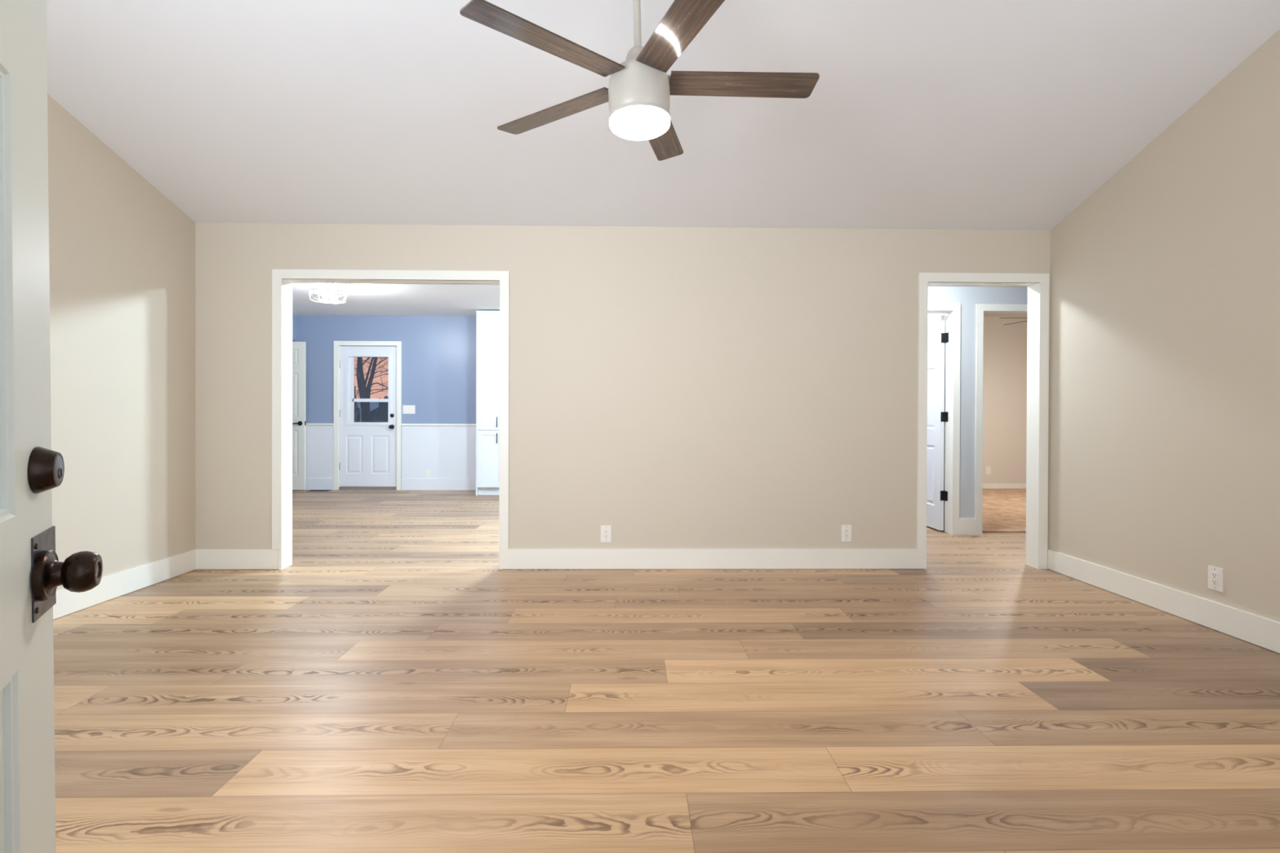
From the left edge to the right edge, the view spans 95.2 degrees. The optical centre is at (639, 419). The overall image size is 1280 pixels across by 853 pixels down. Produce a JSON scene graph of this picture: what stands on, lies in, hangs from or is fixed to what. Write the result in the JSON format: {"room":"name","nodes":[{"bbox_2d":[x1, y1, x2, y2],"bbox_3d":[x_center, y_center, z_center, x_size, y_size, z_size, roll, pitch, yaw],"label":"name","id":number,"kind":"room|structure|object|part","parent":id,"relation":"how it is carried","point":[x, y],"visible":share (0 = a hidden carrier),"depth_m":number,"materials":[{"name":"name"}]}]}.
{"room":"empty living room","nodes":[
{"label":"empty living room","id":0,"kind":"room"},
{"bbox_2d":[47,93,195,591],"bbox_3d":[-3.131,-0.511,1.958,0.110,3.148,4.265,0,0,-1],"label":"wall","id":1,"kind":"structure","parent":0,"point":[122,254],"depth_m":3.47,"materials":[{"name":"beige paint"}]},
{"bbox_2d":[53,549,195,619],"bbox_3d":[-3.077,0.990,2.069,0.014,0.139,4.031,0,0,-1],"label":"baseboard","id":2,"kind":"structure","parent":1,"relation":"attached to","point":[117,584],"depth_m":3.51,"materials":[{"name":"white paint"}]},
{"bbox_2d":[292,314,297,342],"bbox_3d":[-5.496,-0.281,6.324,1.100,2.630,4.323,0,0,-1],"label":"wall","id":3,"kind":"structure","parent":0,"point":[294,317],"depth_m":8.43,"materials":[{"name":"blue paint"}]},
{"bbox_2d":[292,342,306,489],"bbox_3d":[-5.190,-0.048,8.365,0.762,2.125,0.088,0,0,-1],"label":"door","id":4,"kind":"structure","parent":3,"relation":"in","point":[299,348],"depth_m":8.38,"materials":[{"name":"white paint"}]},
{"bbox_2d":[297,315,476,423],"bbox_3d":[-2.164,-0.279,8.602,7.840,2.630,0.120,0,0,-1],"label":"wall","id":5,"kind":"structure","parent":0,"point":[438,353],"depth_m":8.52,"materials":[{"name":"blue paint"}]},
{"bbox_2d":[338,346,396,486],"bbox_3d":[-3.967,-0.039,8.524,0.839,2.045,0.123,0,0,0],"label":"door","id":6,"kind":"structure","parent":5,"relation":"in","point":[367,450],"depth_m":8.53,"materials":[{"name":"white paint"}]},
{"bbox_3d":[-3.963,-0.431,8.542,0.586,0.956,0.030,0,0,-1],"label":"sash","id":7,"kind":"part","parent":6,"relation":"part of","materials":[{"name":"white paint"}]},
{"bbox_3d":[-3.617,0.112,8.498,0.066,0.066,0.067,0,0,-1],"label":"knob","id":8,"kind":"part","parent":6,"relation":"part of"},
{"bbox_2d":[333,341,401,489],"bbox_3d":[-3.965,-0.052,8.564,0.973,2.164,0.138,0,0,-1],"label":"door frame","id":9,"kind":"structure","parent":5,"relation":"attached to","point":[336,344],"depth_m":8.50,"materials":[{"name":"white paint"}]},
{"bbox_3d":[-4.416,-0.021,8.496,0.068,2.098,0.018,0,0,-1],"label":"casing","id":10,"kind":"part","parent":9,"relation":"part of","materials":[{"name":"white paint"}]},
{"bbox_3d":[-3.960,-1.101,8.499,0.973,0.066,0.018,0,0,-1],"label":"head casing","id":11,"kind":"part","parent":9,"relation":"part of","materials":[{"name":"white paint"}]},
{"bbox_3d":[-3.508,-0.017,8.511,0.062,2.098,0.018,0,0,-1],"label":"casing","id":12,"kind":"part","parent":9,"relation":"part of","materials":[{"name":"white paint"}]},
{"bbox_2d":[306,425,475,478],"bbox_3d":[-3.225,0.563,8.523,3.520,0.940,0.010,0,0,-1],"label":"wainscot","id":13,"kind":"structure","parent":5,"relation":"attached to","point":[449,451],"depth_m":8.52,"materials":[{"name":"white paint"}]},
{"bbox_2d":[425,470,431,478],"bbox_3d":[-3.086,0.798,8.517,0.074,0.118,0.008,0,0,-1],"label":"wall outlet","id":14,"kind":"object","parent":13,"relation":"attached to","point":[428,473],"visible":1,"depth_m":8.52,"materials":[{"name":"white plastic"}]},
{"bbox_2d":[306,478,475,489],"bbox_3d":[-3.227,0.950,8.513,3.520,0.165,0.014,0,0,-1],"label":"baseboard","id":15,"kind":"structure","parent":5,"relation":"attached to","point":[311,483],"depth_m":8.51,"materials":[{"name":"white paint"}]},
{"bbox_2d":[306,423,475,425],"bbox_3d":[-3.224,0.080,8.512,3.520,0.026,0.028,0,0,-1],"label":"chair rail","id":16,"kind":"object","parent":5,"relation":"attached to","point":[306,424],"visible":0.64,"depth_m":8.50,"materials":[{"name":"white paint"}]},
{"bbox_2d":[402,404,415,413],"bbox_3d":[-3.368,-0.140,8.518,0.176,0.124,0.010,0,0,-1],"label":"light switch","id":17,"kind":"object","parent":5,"relation":"attached to","point":[406,409],"visible":1,"depth_m":8.52,"materials":[{"name":"white plastic"}]},
{"bbox_2d":[292,283,499,316],"bbox_3d":[-2.122,-1.534,6.415,7.840,0.100,4.443,0,0,-1],"label":"ceiling","id":18,"kind":"structure","parent":0,"point":[362,299],"depth_m":7.33,"materials":[{"name":"white paint"}]},
{"bbox_2d":[307,283,350,303],"bbox_3d":[-3.351,-1.375,6.279,0.430,0.225,0.430,0,0,-1],"label":"ceiling light","id":19,"kind":"object","parent":18,"relation":"attached to","point":[332,291],"visible":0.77,"depth_m":6.28,"materials":[{"name":"white glass"}]},
{"bbox_3d":[-3.411,-1.368,6.298,0.080,0.090,0.080,0,0,-1],"label":"bulb","id":20,"kind":"part","parent":19,"relation":"part of","materials":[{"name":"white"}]},
{"bbox_3d":[-3.291,-1.367,6.260,0.080,0.090,0.080,0,0,-1],"label":"bulb","id":21,"kind":"part","parent":19,"relation":"part of","materials":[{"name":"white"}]},
{"bbox_2d":[195,222,1050,549],"bbox_3d":[-0.189,-0.252,4.196,6.452,2.630,0.110,0,0,-1],"label":"wall","id":22,"kind":"structure","parent":0,"point":[670,387],"depth_m":4.15,"materials":[{"name":"beige paint"}]},
{"bbox_2d":[271,269,509,569],"bbox_3d":[-1.751,0.006,4.171,1.650,2.103,0.138,0,0,-1],"label":"door frame","id":23,"kind":"structure","parent":22,"relation":"attached to","point":[282,280],"depth_m":4.11,"materials":[{"name":"white paint"}]},
{"bbox_3d":[-2.544,-0.035,4.096,0.062,1.895,0.014,0,0,-1],"label":"casing","id":24,"kind":"part","parent":23,"relation":"part of","materials":[{"name":"white paint"}]},
{"bbox_3d":[-1.746,-1.012,4.105,1.650,0.065,0.014,0,0,-1],"label":"head casing","id":25,"kind":"part","parent":23,"relation":"part of","materials":[{"name":"white paint"}]},
{"bbox_3d":[-1.748,-1.013,4.229,1.650,0.065,0.014,0,0,-1],"label":"head casing","id":26,"kind":"part","parent":23,"relation":"part of","materials":[{"name":"white paint"}]},
{"bbox_3d":[-0.956,-0.030,4.122,0.062,1.895,0.014,0,0,-1],"label":"casing","id":27,"kind":"part","parent":23,"relation":"part of","materials":[{"name":"white paint"}]},
{"bbox_2d":[195,548,926,568],"bbox_3d":[-0.536,0.989,4.134,5.163,0.141,0.014,0,0,-1],"label":"baseboard","id":28,"kind":"structure","parent":22,"relation":"attached to","point":[510,558],"depth_m":4.14,"materials":[{"name":"white paint"}]},
{"bbox_2d":[600,525,611,542],"bbox_3d":[-0.241,0.813,4.141,0.074,0.118,0.009,0,0,-1],"label":"wall outlet","id":29,"kind":"object","parent":22,"relation":"attached to","point":[606,531],"visible":1,"depth_m":4.14,"materials":[{"name":"white plastic"}]},
{"bbox_2d":[603,528,608,538],"bbox_3d":[-0.241,0.813,4.139,0.033,0.067,0.004,0,0,-1],"label":"receptacle","id":30,"kind":"object","parent":29,"relation":"attached to","point":[605,531],"depth_m":4.14,"materials":[{"name":"white plastic"}]},
{"bbox_2d":[840,524,851,541],"bbox_3d":[1.472,0.815,4.169,0.074,0.118,0.009,0,0,-1],"label":"wall outlet","id":31,"kind":"object","parent":22,"relation":"attached to","point":[846,530],"visible":1,"depth_m":4.17,"materials":[{"name":"white plastic"}]},
{"bbox_2d":[844,528,848,537],"bbox_3d":[1.472,0.815,4.168,0.033,0.067,0.004,0,0,-1],"label":"receptacle","id":32,"kind":"object","parent":31,"relation":"attached to","point":[846,531],"depth_m":4.17,"materials":[{"name":"white plastic"}]},
{"bbox_2d":[916,272,1048,568],"bbox_3d":[2.451,0.015,4.242,0.938,2.115,0.138,0,0,-1],"label":"door frame","id":33,"kind":"structure","parent":22,"relation":"attached to","point":[1037,284],"depth_m":4.18,"materials":[{"name":"white paint"}]},
{"bbox_3d":[2.014,-0.026,4.172,0.062,1.905,0.014,0,0,-1],"label":"casing","id":34,"kind":"part","parent":33,"relation":"part of","materials":[{"name":"white paint"}]},
{"bbox_3d":[2.456,-1.009,4.175,0.938,0.065,0.014,0,0,-1],"label":"head casing","id":35,"kind":"part","parent":33,"relation":"part of","materials":[{"name":"white paint"}]},
{"bbox_3d":[2.890,0.050,4.187,0.062,2.050,0.014,0,0,-1],"label":"casing","id":36,"kind":"part","parent":33,"relation":"part of","materials":[{"name":"white paint"}]},
{"bbox_2d":[46,0,1279,230],"bbox_3d":[-0.047,-1.722,2.029,6.152,0.785,4.315,0,0,-1],"label":"ceiling","id":37,"kind":"structure","parent":0,"point":[918,114],"depth_m":3.13,"materials":[{"name":"white paint"}]},
{"bbox_2d":[459,0,819,160],"bbox_3d":[-0.044,-1.546,2.156,1.224,0.996,1.283,0,0,31],"label":"ceiling fan","id":38,"kind":"object","parent":37,"relation":"hanging from","point":[638,92],"visible":1,"depth_m":2.05,"materials":[{"name":"brown wood"}]},
{"bbox_3d":[-0.297,-1.215,1.881,0.548,0.006,0.126,-2,12,-41],"label":"blade","id":39,"kind":"part","parent":38,"relation":"part of","materials":[{"name":"brown wood"}]},
{"bbox_3d":[-0.334,-1.223,2.334,0.548,0.006,0.126,-1,11,31],"label":"blade","id":40,"kind":"part","parent":38,"relation":"part of","materials":[{"name":"brown wood"}]},
{"bbox_3d":[0.000,-1.069,2.136,0.222,0.042,0.222,-2,1,-1],"label":"lamp globe","id":41,"kind":"part","parent":38,"relation":"part of","materials":[{"name":"white glass"}]},
{"bbox_3d":[0.085,-1.238,2.508,0.126,0.006,0.548,-11,-1,13],"label":"blade","id":42,"kind":"part","parent":38,"relation":"part of","materials":[{"name":"brown wood"}]},
{"bbox_3d":[0.144,-1.224,1.776,0.126,0.006,0.548,9,-3,-22],"label":"blade","id":43,"kind":"part","parent":38,"relation":"part of","materials":[{"name":"brown wood"}]},
{"bbox_3d":[0.380,-1.238,2.164,0.548,0.006,0.126,-2,-9,-5],"label":"blade","id":44,"kind":"part","parent":38,"relation":"part of","materials":[{"name":"brown wood"}]},
{"bbox_2d":[53,489,1279,852],"bbox_3d":[0.675,1.066,4.233,13.500,0.001,9.248,0,0,-1],"label":"floor","id":45,"kind":"structure","parent":0,"point":[390,687],"depth_m":2.13,"materials":[{"name":"brown wood"}]},
{"bbox_2d":[306,489,331,491],"bbox_3d":[-4.605,1.024,8.389,0.300,0.007,0.110,0,0,-1],"label":"floor vent","id":46,"kind":"object","parent":45,"relation":"in","point":[309,490],"visible":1,"depth_m":8.37,"materials":[{"name":"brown metal"}]},
{"bbox_2d":[475,311,499,495],"bbox_3d":[-1.849,-0.217,8.211,0.763,2.512,0.613,0,0,-1],"label":"pantry cabinet","id":47,"kind":"object","parent":45,"relation":"on","point":[487,331],"visible":0.44,"depth_m":7.95,"materials":[{"name":"white paint"}]},
{"bbox_3d":[-2.028,-0.645,7.947,0.350,1.587,0.020,0,0,-1],"label":"cabinet door","id":48,"kind":"part","parent":47,"relation":"part of","materials":[{"name":"white paint"}]},
{"bbox_3d":[-2.033,0.541,7.953,0.350,0.773,0.020,0,0,-1],"label":"cabinet door","id":49,"kind":"part","parent":47,"relation":"part of","materials":[{"name":"white paint"}]},
{"bbox_2d":[928,286,1027,518],"bbox_3d":[4.559,-0.200,5.488,5.700,2.550,0.115,0,0,-1],"label":"wall","id":50,"kind":"structure","parent":0,"point":[968,297],"depth_m":5.40,"materials":[{"name":"grey paint"}]},
{"bbox_2d":[926,315,948,530],"bbox_3d":[2.851,0.035,5.878,0.045,2.035,0.812,0,0,-2],"label":"door","id":51,"kind":"structure","parent":50,"relation":"in","point":[936,336],"depth_m":5.59,"materials":[{"name":"white paint"}]},
{"bbox_2d":[928,303,960,534],"bbox_3d":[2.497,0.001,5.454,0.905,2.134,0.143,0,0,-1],"label":"door frame","id":52,"kind":"structure","parent":50,"relation":"attached to","point":[952,311],"depth_m":5.39,"materials":[{"name":"white paint"}]},
{"bbox_3d":[2.502,-1.034,5.385,0.905,0.064,0.014,0,0,-1],"label":"head casing","id":53,"kind":"part","parent":52,"relation":"part of","materials":[{"name":"white paint"}]},
{"bbox_3d":[2.920,0.034,5.397,0.061,2.070,0.014,0,0,-1],"label":"casing","id":54,"kind":"part","parent":52,"relation":"part of","materials":[{"name":"white paint"}]},
{"bbox_2d":[959,518,975,534],"bbox_3d":[4.127,0.999,5.421,2.359,0.150,0.014,0,0,-1],"label":"baseboard","id":55,"kind":"structure","parent":50,"relation":"attached to","point":[966,526],"depth_m":5.40,"materials":[{"name":"white paint"}]},
{"bbox_2d":[974,303,1027,534],"bbox_3d":[3.552,0.005,5.472,0.901,2.132,0.143,0,0,-1],"label":"door frame","id":56,"kind":"structure","parent":50,"relation":"attached to","point":[981,308],"depth_m":5.39,"materials":[{"name":"white paint"}]},
{"bbox_3d":[3.133,0.036,5.401,0.061,2.068,0.014,0,0,-1],"label":"casing","id":57,"kind":"part","parent":56,"relation":"part of","materials":[{"name":"white paint"}]},
{"bbox_3d":[3.557,-1.028,5.403,0.901,0.064,0.014,0,0,-1],"label":"head casing","id":58,"kind":"part","parent":56,"relation":"part of","materials":[{"name":"white paint"}]},
{"bbox_2d":[982,488,1026,532],"bbox_3d":[5.175,1.063,7.273,4.400,0.011,3.440,0,0,-1],"label":"floor","id":59,"kind":"structure","parent":0,"point":[1003,509],"depth_m":6.75,"materials":[{"name":"brown wood"}]},
{"bbox_2d":[982,315,1026,483],"bbox_3d":[5.170,-0.291,7.254,4.420,2.720,3.397,0,0,-1],"label":"wall","id":60,"kind":"structure","parent":0,"point":[1005,346],"depth_m":8.86,"materials":[{"name":"beige paint"}]},
{"bbox_2d":[986,466,991,474],"bbox_3d":[5.279,0.777,8.855,0.074,0.118,0.008,0,0,-1],"label":"wall outlet","id":61,"kind":"object","parent":60,"relation":"attached to","point":[988,468],"visible":1,"depth_m":8.85,"materials":[{"name":"white plastic"}]},
{"bbox_2d":[982,483,1026,488],"bbox_3d":[5.144,1.013,8.851,4.210,0.077,0.014,0,0,-1],"label":"baseboard","id":62,"kind":"structure","parent":60,"relation":"attached to","point":[1022,486],"depth_m":8.85,"materials":[{"name":"white paint"}]},
{"bbox_2d":[983,313,1027,316],"bbox_3d":[5.175,-1.601,7.248,4.420,0.100,3.397,0,0,-1],"label":"ceiling","id":63,"kind":"structure","parent":0,"point":[984,314],"depth_m":8.77,"materials":[{"name":"white paint"}]},
{"bbox_2d":[999,317,1026,324],"bbox_3d":[4.865,-1.326,7.050,0.997,0.570,1.036,0,0,-1],"label":"ceiling fan","id":64,"kind":"object","parent":63,"relation":"hanging from","point":[999,317],"visible":0.02,"depth_m":7.00,"materials":[{"name":"beige metal"}]},
{"bbox_3d":[4.576,-1.222,7.052,0.418,0.006,0.126,0,10,1],"label":"blade","id":65,"kind":"part","parent":64,"relation":"part of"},
{"bbox_2d":[1048,29,1279,622],"bbox_3d":[3.030,-0.489,2.061,0.110,3.148,4.265,0,0,-1],"label":"wall","id":66,"kind":"structure","parent":0,"point":[1164,388],"depth_m":3.19,"materials":[{"name":"beige paint"}]},
{"bbox_2d":[1047,549,1279,653],"bbox_3d":[2.960,1.012,2.170,0.014,0.139,4.031,0,0,-1],"label":"baseboard","id":67,"kind":"structure","parent":66,"relation":"attached to","point":[1258,630],"depth_m":3.20,"materials":[{"name":"white paint"}]},
{"bbox_2d":[1207,565,1223,592],"bbox_3d":[2.950,0.818,2.997,0.009,0.118,0.074,0,0,-1],"label":"wall outlet","id":68,"kind":"object","parent":66,"relation":"attached to","point":[1215,575],"visible":1,"depth_m":2.99,"materials":[{"name":"white plastic"}]},
{"bbox_2d":[1211,571,1217,586],"bbox_3d":[2.948,0.818,2.997,0.004,0.067,0.033,0,0,-1],"label":"receptacle","id":69,"kind":"object","parent":68,"relation":"attached to","point":[1214,574],"depth_m":3.00,"materials":[{"name":"white plastic"}]},
{"bbox_3d":[-0.017,-0.191,-0.051,6.272,2.548,0.140,0,0,-1],"label":"wall","id":70,"kind":"structure","parent":0,"visible":0},
{"bbox_2d":[0,0,102,852],"bbox_3d":[-0.621,0.039,0.423,0.172,2.030,0.929,0,2,-31],"label":"door","id":71,"kind":"structure","parent":70,"relation":"in","point":[31,571],"depth_m":0.75,"materials":[{"name":"white paint"}]},
{"bbox_3d":[-0.820,0.211,0.803,0.003,0.112,0.084,0,2,-31],"label":"guard plate","id":72,"kind":"part","parent":71,"relation":"part of","materials":[{"name":"brown metal"}]},
{"bbox_3d":[-0.775,0.212,0.811,0.037,0.056,0.056,0,2,-31],"label":"knob","id":73,"kind":"part","parent":71,"relation":"part of","materials":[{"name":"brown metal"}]},
{"label":"outside","id":74,"kind":"structure","parent":0,"visible":0},
{"bbox_3d":[-0.664,1.102,39.349,90.000,0.100,61.302,0,0,-1],"label":"ground","id":75,"kind":"structure","parent":74,"visible":0},
{"bbox_2d":[354,386,359,422],"bbox_3d":[-7.680,-0.016,15.473,0.550,2.302,0.572,0,0,-1],"label":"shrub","id":76,"kind":"object","parent":75,"relation":"on","point":[357,411],"visible":0.08,"depth_m":15.44,"materials":[{"name":"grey plant"}]},
{"bbox_2d":[357,401,378,422],"bbox_3d":[-8.844,0.081,26.386,11.200,1.900,0.060,0,0,-1],"label":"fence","id":77,"kind":"object","parent":75,"relation":"on","point":[373,405],"visible":0.02,"depth_m":26.30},
{"bbox_2d":[354,356,388,422],"bbox_3d":[-7.006,-2.734,16.668,5.720,7.737,3.452,0,0,-13],"label":"bare tree","id":78,"kind":"object","parent":75,"relation":"on","point":[364,392],"visible":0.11,"depth_m":16.82,"materials":[{"name":"brown plant"}]},
{"bbox_2d":[370,395,387,422],"bbox_3d":[-9.098,0.089,21.154,1.829,2.029,1.318,0,0,-1],"label":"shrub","id":79,"kind":"object","parent":75,"relation":"on","point":[380,414],"visible":0.08,"depth_m":20.75,"materials":[{"name":"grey plant"}]}
]}

